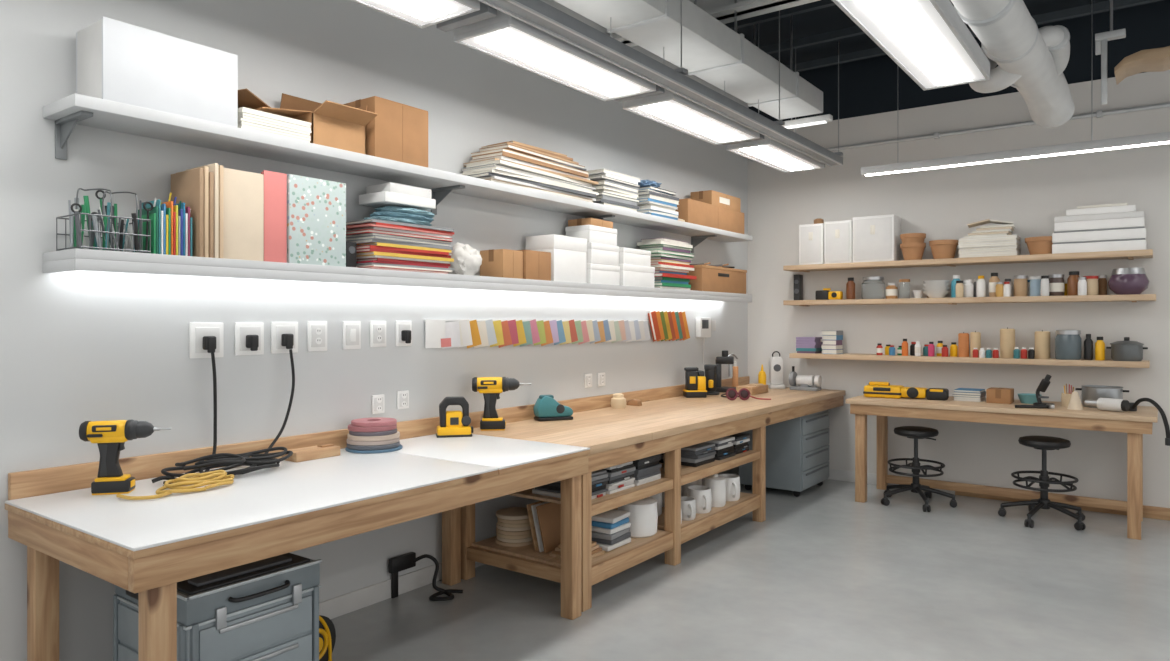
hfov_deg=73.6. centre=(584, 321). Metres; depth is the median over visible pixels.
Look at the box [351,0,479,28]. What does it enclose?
ceiling light
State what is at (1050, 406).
hammer
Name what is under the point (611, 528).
books
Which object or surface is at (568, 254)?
storage box
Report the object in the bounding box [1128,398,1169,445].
air hose
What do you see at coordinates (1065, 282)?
jar
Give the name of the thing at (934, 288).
bowl
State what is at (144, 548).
workbench
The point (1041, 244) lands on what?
terracotta pot
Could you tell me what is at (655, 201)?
book stack
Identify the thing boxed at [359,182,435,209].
boxes
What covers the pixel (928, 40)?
ceiling light
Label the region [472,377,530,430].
cordless drill
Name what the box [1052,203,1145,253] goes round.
paper stack
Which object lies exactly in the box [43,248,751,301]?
floating shelf
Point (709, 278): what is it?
cardboard box
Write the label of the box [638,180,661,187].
cloth bundle
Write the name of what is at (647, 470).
stack
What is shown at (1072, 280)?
bottle
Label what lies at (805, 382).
grinder
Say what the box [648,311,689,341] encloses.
color swatches
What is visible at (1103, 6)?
ceiling track
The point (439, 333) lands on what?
display
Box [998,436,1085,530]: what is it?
stool
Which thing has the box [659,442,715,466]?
stack
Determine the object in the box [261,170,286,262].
folder
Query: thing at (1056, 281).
glass jar
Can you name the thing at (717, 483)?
canister
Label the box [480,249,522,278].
cardboard box
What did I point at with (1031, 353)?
paint bottle
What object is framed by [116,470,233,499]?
extension cord
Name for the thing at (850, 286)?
bottle
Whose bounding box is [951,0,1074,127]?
duct pipe
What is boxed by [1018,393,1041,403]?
bowl
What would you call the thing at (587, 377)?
wall outlet
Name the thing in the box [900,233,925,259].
terracotta pot
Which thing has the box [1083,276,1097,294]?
spice jar
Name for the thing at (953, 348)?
paint bottle
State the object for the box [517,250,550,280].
cardboard box
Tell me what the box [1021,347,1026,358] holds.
paint bottle
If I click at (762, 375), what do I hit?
glue bottle
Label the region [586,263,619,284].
storage box
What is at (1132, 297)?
ledge shelf
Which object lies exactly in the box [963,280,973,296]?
bottle
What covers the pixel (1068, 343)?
glass jar
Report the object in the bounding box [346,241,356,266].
speaker
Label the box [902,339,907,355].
paint bottle
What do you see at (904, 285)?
spice jar
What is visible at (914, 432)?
stool
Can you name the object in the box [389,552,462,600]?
strip
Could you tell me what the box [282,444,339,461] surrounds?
wooden block
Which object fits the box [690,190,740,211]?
cardboard box
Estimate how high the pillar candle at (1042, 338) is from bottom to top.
0.230 m
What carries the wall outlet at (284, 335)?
attached to the wall at (77, 347)
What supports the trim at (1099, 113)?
attached to the wall at (878, 101)
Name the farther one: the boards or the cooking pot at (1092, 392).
the cooking pot at (1092, 392)
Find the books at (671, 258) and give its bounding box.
[637,238,696,289]
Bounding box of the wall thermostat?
[695,318,715,363]
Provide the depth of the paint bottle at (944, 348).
6.63 m
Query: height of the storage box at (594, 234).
0.120 m
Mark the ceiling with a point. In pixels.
(832, 18)
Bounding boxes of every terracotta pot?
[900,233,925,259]
[929,239,958,258]
[1025,236,1052,254]
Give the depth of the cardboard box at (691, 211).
6.70 m
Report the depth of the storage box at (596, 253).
5.42 m
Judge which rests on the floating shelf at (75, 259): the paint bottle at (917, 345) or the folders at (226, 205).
the folders at (226, 205)
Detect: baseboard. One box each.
[319,466,738,618]
[828,469,1169,520]
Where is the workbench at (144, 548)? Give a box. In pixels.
[5,417,589,660]
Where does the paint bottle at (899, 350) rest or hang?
on the ledge shelf at (846, 356)
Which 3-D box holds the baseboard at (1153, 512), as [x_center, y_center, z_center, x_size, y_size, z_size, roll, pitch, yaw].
[4.477,1.450,5.875,6.980,0.100,0.030,0,0,36]
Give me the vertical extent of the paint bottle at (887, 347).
0.093 m
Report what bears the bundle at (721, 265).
on the cardboard box at (709, 278)
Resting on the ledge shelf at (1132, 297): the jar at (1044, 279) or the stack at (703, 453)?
the jar at (1044, 279)
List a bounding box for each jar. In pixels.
[610,393,625,408]
[814,218,823,223]
[861,276,884,298]
[899,279,909,297]
[956,281,963,296]
[973,279,977,296]
[996,282,1002,296]
[1014,275,1027,295]
[1027,280,1029,295]
[1030,276,1040,295]
[1041,275,1048,295]
[1048,274,1064,295]
[1055,330,1081,359]
[1064,281,1067,295]
[1078,277,1086,294]
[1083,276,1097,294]
[1098,275,1106,294]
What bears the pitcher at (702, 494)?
on the wooden workbench at (667, 421)
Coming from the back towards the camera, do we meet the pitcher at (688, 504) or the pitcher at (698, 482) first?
the pitcher at (698, 482)
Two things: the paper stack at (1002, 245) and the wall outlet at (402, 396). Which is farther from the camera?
the paper stack at (1002, 245)
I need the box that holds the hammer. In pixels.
[1015,404,1054,408]
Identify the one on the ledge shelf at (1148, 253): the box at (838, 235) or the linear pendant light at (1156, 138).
the box at (838, 235)
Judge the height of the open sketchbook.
0.146 m
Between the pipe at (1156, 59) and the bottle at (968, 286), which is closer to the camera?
the pipe at (1156, 59)
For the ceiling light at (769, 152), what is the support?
hanging from the ceiling
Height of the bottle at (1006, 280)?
0.152 m
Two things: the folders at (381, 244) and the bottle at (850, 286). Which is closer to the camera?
the folders at (381, 244)
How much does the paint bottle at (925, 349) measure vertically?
0.099 m
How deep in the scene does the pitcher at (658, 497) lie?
5.21 m
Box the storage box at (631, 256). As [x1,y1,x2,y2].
[619,247,650,266]
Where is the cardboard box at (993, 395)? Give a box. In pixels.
[986,387,1013,403]
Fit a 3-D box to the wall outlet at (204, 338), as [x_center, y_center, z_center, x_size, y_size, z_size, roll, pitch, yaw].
[-1.645,0.080,3.423,0.054,0.155,0.150,0,0,36]
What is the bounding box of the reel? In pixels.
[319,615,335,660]
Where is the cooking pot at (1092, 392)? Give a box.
[1075,385,1128,407]
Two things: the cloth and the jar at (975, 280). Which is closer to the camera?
the cloth
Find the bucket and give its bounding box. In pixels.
[618,497,657,537]
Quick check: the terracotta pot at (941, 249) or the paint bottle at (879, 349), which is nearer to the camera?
the terracotta pot at (941, 249)
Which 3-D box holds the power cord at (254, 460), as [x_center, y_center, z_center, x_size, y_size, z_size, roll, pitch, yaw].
[-1.491,0.386,3.350,0.304,0.514,0.722,0,0,36]
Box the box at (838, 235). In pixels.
[824,220,852,263]
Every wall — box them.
[0,0,748,660]
[748,0,1169,507]
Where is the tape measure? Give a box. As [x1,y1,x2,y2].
[816,288,842,299]
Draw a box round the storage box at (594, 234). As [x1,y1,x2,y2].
[565,225,616,245]
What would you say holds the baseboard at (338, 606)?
attached to the wall at (77, 347)
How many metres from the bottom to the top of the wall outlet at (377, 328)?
0.140 m
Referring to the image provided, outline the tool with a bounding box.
[704,364,719,394]
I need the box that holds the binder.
[287,174,345,266]
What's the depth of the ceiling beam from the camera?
5.35 m
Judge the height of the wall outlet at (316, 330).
0.150 m
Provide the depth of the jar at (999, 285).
6.35 m
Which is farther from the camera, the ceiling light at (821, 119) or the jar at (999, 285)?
the ceiling light at (821, 119)
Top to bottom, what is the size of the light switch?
0.145 m
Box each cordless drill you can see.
[79,419,171,494]
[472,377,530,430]
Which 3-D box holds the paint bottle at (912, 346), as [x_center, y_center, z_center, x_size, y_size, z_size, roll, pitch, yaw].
[2.890,0.235,6.873,0.060,0.120,0.060,0,0,36]
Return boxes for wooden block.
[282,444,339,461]
[736,383,767,394]
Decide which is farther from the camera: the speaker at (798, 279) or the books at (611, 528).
the speaker at (798, 279)
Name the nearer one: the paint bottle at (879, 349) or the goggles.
the goggles
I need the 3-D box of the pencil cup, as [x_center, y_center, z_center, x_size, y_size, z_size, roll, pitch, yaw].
[3.681,0.558,5.957,0.090,0.170,0.090,0,0,36]
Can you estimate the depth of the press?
7.20 m
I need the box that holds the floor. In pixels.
[330,473,1169,660]
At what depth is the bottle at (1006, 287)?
6.33 m
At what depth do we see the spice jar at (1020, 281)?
6.32 m
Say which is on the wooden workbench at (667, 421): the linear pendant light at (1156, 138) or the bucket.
the bucket
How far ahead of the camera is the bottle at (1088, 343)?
6.06 m
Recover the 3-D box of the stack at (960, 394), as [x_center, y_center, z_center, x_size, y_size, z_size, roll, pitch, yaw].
[3.170,0.599,6.450,0.214,0.088,0.242,0,0,36]
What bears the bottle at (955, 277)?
on the ledge shelf at (1132, 297)
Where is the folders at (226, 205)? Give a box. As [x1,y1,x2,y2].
[171,163,263,260]
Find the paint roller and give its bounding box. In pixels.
[732,362,737,386]
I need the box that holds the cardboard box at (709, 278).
[687,265,746,293]
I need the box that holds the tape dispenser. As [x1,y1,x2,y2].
[627,399,641,405]
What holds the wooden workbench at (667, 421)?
on the floor
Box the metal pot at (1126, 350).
[1106,337,1147,360]
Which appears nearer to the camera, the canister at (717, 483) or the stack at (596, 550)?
the stack at (596, 550)
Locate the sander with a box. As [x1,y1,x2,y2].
[533,395,572,420]
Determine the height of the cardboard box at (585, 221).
0.071 m
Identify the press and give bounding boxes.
[716,350,737,392]
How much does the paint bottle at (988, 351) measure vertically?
0.081 m
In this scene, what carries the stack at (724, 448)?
on the wooden workbench at (667, 421)
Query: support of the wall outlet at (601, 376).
attached to the wall at (77, 347)
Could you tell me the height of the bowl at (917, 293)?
0.070 m
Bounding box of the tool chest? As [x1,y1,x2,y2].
[113,553,321,660]
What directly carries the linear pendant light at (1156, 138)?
hanging from the ceiling
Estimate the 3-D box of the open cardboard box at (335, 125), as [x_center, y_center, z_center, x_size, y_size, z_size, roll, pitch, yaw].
[-1.318,-0.942,3.627,0.352,0.264,0.649,0,0,36]
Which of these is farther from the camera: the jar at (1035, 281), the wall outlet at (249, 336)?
the jar at (1035, 281)
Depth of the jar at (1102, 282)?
6.10 m
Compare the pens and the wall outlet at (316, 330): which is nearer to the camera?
the pens
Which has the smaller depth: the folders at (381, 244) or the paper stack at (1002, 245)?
the folders at (381, 244)
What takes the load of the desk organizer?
on the floating shelf at (75, 259)
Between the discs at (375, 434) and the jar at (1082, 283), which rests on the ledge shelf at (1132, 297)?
the jar at (1082, 283)
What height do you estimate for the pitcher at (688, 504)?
0.130 m
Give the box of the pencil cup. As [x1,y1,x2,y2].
[1061,384,1073,406]
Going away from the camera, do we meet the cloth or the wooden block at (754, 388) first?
the cloth
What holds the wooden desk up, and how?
on the floor
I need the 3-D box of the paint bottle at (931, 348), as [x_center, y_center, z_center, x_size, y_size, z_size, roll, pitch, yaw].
[2.973,0.232,6.713,0.052,0.125,0.052,0,0,36]
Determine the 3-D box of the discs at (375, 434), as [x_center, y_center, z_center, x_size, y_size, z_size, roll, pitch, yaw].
[-1.067,0.570,3.958,0.280,0.147,0.280,0,0,36]
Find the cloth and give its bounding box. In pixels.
[364,206,434,225]
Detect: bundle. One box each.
[448,242,481,274]
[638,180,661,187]
[689,262,734,267]
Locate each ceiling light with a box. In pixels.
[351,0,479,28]
[454,10,655,100]
[623,24,759,144]
[726,24,823,172]
[781,114,832,128]
[832,0,989,89]
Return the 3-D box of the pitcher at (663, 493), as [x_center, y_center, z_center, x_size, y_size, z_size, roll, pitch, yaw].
[0.612,1.185,5.505,0.188,0.220,0.160,0,0,41]
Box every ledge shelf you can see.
[783,249,1152,271]
[783,294,1155,305]
[789,353,1149,367]
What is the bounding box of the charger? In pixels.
[683,367,706,397]
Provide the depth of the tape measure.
7.26 m
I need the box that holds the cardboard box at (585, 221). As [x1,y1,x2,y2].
[568,218,612,228]
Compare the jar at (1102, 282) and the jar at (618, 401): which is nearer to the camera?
the jar at (618, 401)
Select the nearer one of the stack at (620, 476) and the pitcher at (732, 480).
the stack at (620, 476)
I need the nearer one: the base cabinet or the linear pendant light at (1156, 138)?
the linear pendant light at (1156, 138)
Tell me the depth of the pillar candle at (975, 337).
6.56 m
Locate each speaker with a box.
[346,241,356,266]
[794,274,802,299]
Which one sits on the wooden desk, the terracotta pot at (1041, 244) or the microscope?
the microscope
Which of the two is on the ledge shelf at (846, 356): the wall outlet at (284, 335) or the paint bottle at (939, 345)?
the paint bottle at (939, 345)
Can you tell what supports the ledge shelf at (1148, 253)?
attached to the wall at (878, 101)
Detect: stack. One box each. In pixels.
[238,107,311,142]
[461,141,598,201]
[532,469,608,498]
[549,541,604,558]
[587,168,640,211]
[602,461,635,493]
[633,454,661,485]
[637,186,678,219]
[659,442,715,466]
[704,436,735,459]
[729,433,749,453]
[796,337,822,353]
[822,330,842,353]
[952,388,985,401]
[958,235,1020,257]
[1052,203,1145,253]
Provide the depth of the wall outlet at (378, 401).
4.18 m
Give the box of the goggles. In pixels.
[721,388,770,399]
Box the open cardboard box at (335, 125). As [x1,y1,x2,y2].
[238,88,377,153]
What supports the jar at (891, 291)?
on the ledge shelf at (1132, 297)
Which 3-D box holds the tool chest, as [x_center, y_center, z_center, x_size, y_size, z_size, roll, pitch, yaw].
[-1.359,1.194,2.914,0.574,0.612,0.528,0,0,36]
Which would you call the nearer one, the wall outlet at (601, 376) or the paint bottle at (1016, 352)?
the wall outlet at (601, 376)
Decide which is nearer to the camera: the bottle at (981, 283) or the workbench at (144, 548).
the workbench at (144, 548)
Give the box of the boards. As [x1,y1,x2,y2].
[526,501,560,552]
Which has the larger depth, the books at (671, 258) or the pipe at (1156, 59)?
the books at (671, 258)
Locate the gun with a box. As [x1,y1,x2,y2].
[1084,398,1129,411]
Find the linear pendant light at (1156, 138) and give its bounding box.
[861,0,1169,175]
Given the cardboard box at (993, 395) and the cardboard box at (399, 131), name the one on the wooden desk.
the cardboard box at (993, 395)
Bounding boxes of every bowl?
[913,290,923,297]
[922,280,949,297]
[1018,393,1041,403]
[1108,268,1148,294]
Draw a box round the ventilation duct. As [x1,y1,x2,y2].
[554,0,822,119]
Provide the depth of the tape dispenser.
6.00 m
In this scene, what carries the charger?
on the wooden workbench at (667, 421)
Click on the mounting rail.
(538, 14)
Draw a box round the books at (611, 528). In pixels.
[592,509,630,550]
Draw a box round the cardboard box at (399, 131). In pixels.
[343,96,427,167]
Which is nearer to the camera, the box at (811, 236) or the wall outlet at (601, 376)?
the wall outlet at (601, 376)
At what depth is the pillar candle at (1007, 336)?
6.40 m
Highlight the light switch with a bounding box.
[342,321,360,348]
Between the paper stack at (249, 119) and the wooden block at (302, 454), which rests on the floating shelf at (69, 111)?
the paper stack at (249, 119)
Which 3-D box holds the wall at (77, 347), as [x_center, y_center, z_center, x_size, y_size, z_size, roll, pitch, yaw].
[-1.290,-0.475,4.080,0.150,3.950,10.050,0,0,36]
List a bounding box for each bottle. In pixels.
[758,364,765,384]
[846,277,854,298]
[876,343,882,354]
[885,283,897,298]
[885,345,889,354]
[889,345,894,355]
[897,346,901,354]
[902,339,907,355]
[910,342,915,355]
[915,341,920,355]
[923,344,927,355]
[928,342,934,355]
[936,341,942,355]
[942,345,947,356]
[950,342,957,356]
[951,275,960,297]
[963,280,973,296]
[973,348,978,357]
[976,276,985,296]
[979,348,984,357]
[986,348,991,357]
[989,273,999,296]
[993,348,998,357]
[1003,279,1012,296]
[1003,282,1010,296]
[1013,347,1019,358]
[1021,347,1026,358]
[1028,347,1034,358]
[1067,271,1079,295]
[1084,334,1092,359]
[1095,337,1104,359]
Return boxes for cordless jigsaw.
[436,396,472,437]
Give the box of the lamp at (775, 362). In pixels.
[767,351,784,388]
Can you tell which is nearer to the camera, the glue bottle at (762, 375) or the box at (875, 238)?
the box at (875, 238)
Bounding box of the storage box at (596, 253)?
[586,242,618,265]
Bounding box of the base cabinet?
[739,410,828,496]
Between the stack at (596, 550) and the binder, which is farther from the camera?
the stack at (596, 550)
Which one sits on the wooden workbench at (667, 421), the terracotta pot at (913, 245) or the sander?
the sander
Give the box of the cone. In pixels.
[1067,392,1082,409]
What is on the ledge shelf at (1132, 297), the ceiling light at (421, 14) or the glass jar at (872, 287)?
the glass jar at (872, 287)
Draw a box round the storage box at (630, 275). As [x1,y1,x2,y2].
[619,264,654,287]
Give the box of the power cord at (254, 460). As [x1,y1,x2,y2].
[152,349,294,485]
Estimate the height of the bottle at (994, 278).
0.202 m
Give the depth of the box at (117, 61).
3.00 m
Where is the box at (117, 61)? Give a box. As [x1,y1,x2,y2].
[76,17,237,126]
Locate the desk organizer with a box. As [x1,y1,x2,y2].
[56,188,152,253]
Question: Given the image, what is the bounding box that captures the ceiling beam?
[611,0,818,46]
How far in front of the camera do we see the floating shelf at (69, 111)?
3.67 m
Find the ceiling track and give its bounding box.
[725,0,1160,71]
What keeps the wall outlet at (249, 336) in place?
attached to the wall at (77, 347)
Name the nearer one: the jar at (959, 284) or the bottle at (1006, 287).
the bottle at (1006, 287)
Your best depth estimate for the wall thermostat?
7.08 m
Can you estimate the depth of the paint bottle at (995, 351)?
6.38 m
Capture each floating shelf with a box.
[43,93,752,252]
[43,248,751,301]
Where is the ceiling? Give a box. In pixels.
[737,0,1164,71]
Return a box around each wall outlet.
[189,323,223,357]
[235,322,263,355]
[271,322,297,353]
[307,321,326,350]
[370,321,385,346]
[372,394,384,413]
[395,321,411,345]
[397,390,408,408]
[584,374,591,387]
[598,372,604,385]
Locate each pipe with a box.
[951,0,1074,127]
[1095,0,1169,104]
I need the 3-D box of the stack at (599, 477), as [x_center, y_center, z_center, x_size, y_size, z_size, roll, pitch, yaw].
[-0.084,0.897,4.380,0.378,0.139,0.228,0,0,36]
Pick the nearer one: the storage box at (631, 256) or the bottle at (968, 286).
the storage box at (631, 256)
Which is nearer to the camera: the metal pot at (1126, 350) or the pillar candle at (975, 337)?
the metal pot at (1126, 350)
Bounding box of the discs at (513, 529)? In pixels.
[495,507,532,546]
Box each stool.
[881,426,956,511]
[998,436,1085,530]
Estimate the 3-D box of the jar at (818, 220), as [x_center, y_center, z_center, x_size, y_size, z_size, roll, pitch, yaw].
[2.195,-0.943,7.346,0.090,0.053,0.090,0,0,36]
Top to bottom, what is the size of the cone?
0.130 m
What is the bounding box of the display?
[424,319,649,348]
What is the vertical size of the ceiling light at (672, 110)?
1.101 m
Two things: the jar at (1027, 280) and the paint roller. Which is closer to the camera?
the jar at (1027, 280)
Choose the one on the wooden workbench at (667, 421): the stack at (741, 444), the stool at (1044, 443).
the stack at (741, 444)
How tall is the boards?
0.254 m
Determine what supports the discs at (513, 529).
on the wooden workbench at (667, 421)
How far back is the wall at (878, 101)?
6.71 m
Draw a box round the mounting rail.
[436,0,842,167]
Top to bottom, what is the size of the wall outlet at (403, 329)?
0.140 m
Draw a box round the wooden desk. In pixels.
[846,395,1157,539]
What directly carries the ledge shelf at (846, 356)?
attached to the wall at (878, 101)
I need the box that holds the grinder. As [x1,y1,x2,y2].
[789,366,821,390]
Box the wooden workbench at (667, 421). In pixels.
[461,376,844,611]
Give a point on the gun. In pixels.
(1109, 404)
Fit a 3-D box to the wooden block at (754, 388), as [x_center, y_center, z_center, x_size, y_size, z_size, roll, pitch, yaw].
[1.510,0.603,7.055,0.160,0.080,0.340,0,0,36]
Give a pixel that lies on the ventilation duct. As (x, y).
(712, 52)
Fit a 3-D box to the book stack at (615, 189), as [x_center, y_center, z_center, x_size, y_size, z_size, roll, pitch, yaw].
[0.168,-0.940,5.700,0.252,0.261,0.511,0,0,36]
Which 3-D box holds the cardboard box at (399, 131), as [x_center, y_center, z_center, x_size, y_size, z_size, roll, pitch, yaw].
[-1.031,-0.961,4.051,0.261,0.301,0.351,0,0,36]
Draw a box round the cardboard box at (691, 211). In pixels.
[675,198,743,233]
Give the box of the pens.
[138,193,191,255]
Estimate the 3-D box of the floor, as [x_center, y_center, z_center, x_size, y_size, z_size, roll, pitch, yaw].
[1.531,1.550,2.008,7.150,0.100,10.050,0,0,36]
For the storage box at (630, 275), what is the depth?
5.78 m
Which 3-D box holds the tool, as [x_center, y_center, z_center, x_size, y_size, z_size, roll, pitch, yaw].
[1.113,0.509,6.937,0.159,0.263,0.159,0,0,-39]
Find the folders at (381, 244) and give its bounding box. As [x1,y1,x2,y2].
[346,219,453,273]
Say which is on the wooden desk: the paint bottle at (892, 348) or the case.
the case
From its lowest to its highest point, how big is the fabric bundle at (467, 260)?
0.195 m
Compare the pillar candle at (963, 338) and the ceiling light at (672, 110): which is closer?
the ceiling light at (672, 110)
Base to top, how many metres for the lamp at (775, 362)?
0.361 m
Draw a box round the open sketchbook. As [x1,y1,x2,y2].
[964,219,1014,237]
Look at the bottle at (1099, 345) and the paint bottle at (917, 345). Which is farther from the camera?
the paint bottle at (917, 345)
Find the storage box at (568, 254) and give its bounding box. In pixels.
[526,234,586,282]
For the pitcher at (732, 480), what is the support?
on the wooden workbench at (667, 421)
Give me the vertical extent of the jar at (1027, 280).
0.141 m
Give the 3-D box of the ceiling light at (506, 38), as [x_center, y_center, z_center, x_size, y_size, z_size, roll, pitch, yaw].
[-0.108,-1.899,4.168,0.370,1.101,1.270,0,0,36]
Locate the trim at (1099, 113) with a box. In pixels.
[750,102,1169,161]
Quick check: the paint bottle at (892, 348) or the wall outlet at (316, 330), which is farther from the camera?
the paint bottle at (892, 348)
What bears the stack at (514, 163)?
on the floating shelf at (69, 111)
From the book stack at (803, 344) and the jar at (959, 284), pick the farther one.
the book stack at (803, 344)
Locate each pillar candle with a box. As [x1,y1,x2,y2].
[958,332,968,356]
[970,331,980,356]
[1000,327,1014,357]
[1035,330,1049,358]
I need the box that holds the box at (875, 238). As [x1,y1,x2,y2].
[853,214,900,262]
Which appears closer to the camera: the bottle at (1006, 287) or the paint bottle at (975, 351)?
the bottle at (1006, 287)
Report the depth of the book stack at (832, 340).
7.22 m
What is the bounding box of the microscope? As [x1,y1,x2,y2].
[1033,374,1053,404]
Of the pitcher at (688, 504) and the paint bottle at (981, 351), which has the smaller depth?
the pitcher at (688, 504)
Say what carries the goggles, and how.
on the wooden workbench at (667, 421)
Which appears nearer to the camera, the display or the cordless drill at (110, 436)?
the cordless drill at (110, 436)
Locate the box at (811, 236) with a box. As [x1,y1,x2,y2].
[799,223,823,264]
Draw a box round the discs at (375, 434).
[345,417,402,453]
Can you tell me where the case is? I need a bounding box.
[863,381,948,400]
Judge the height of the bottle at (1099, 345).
0.182 m
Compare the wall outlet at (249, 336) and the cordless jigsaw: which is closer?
the wall outlet at (249, 336)
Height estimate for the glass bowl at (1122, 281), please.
0.200 m
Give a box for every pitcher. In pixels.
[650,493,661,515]
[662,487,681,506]
[681,479,701,495]
[681,496,695,520]
[687,485,711,513]
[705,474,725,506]
[718,474,739,500]

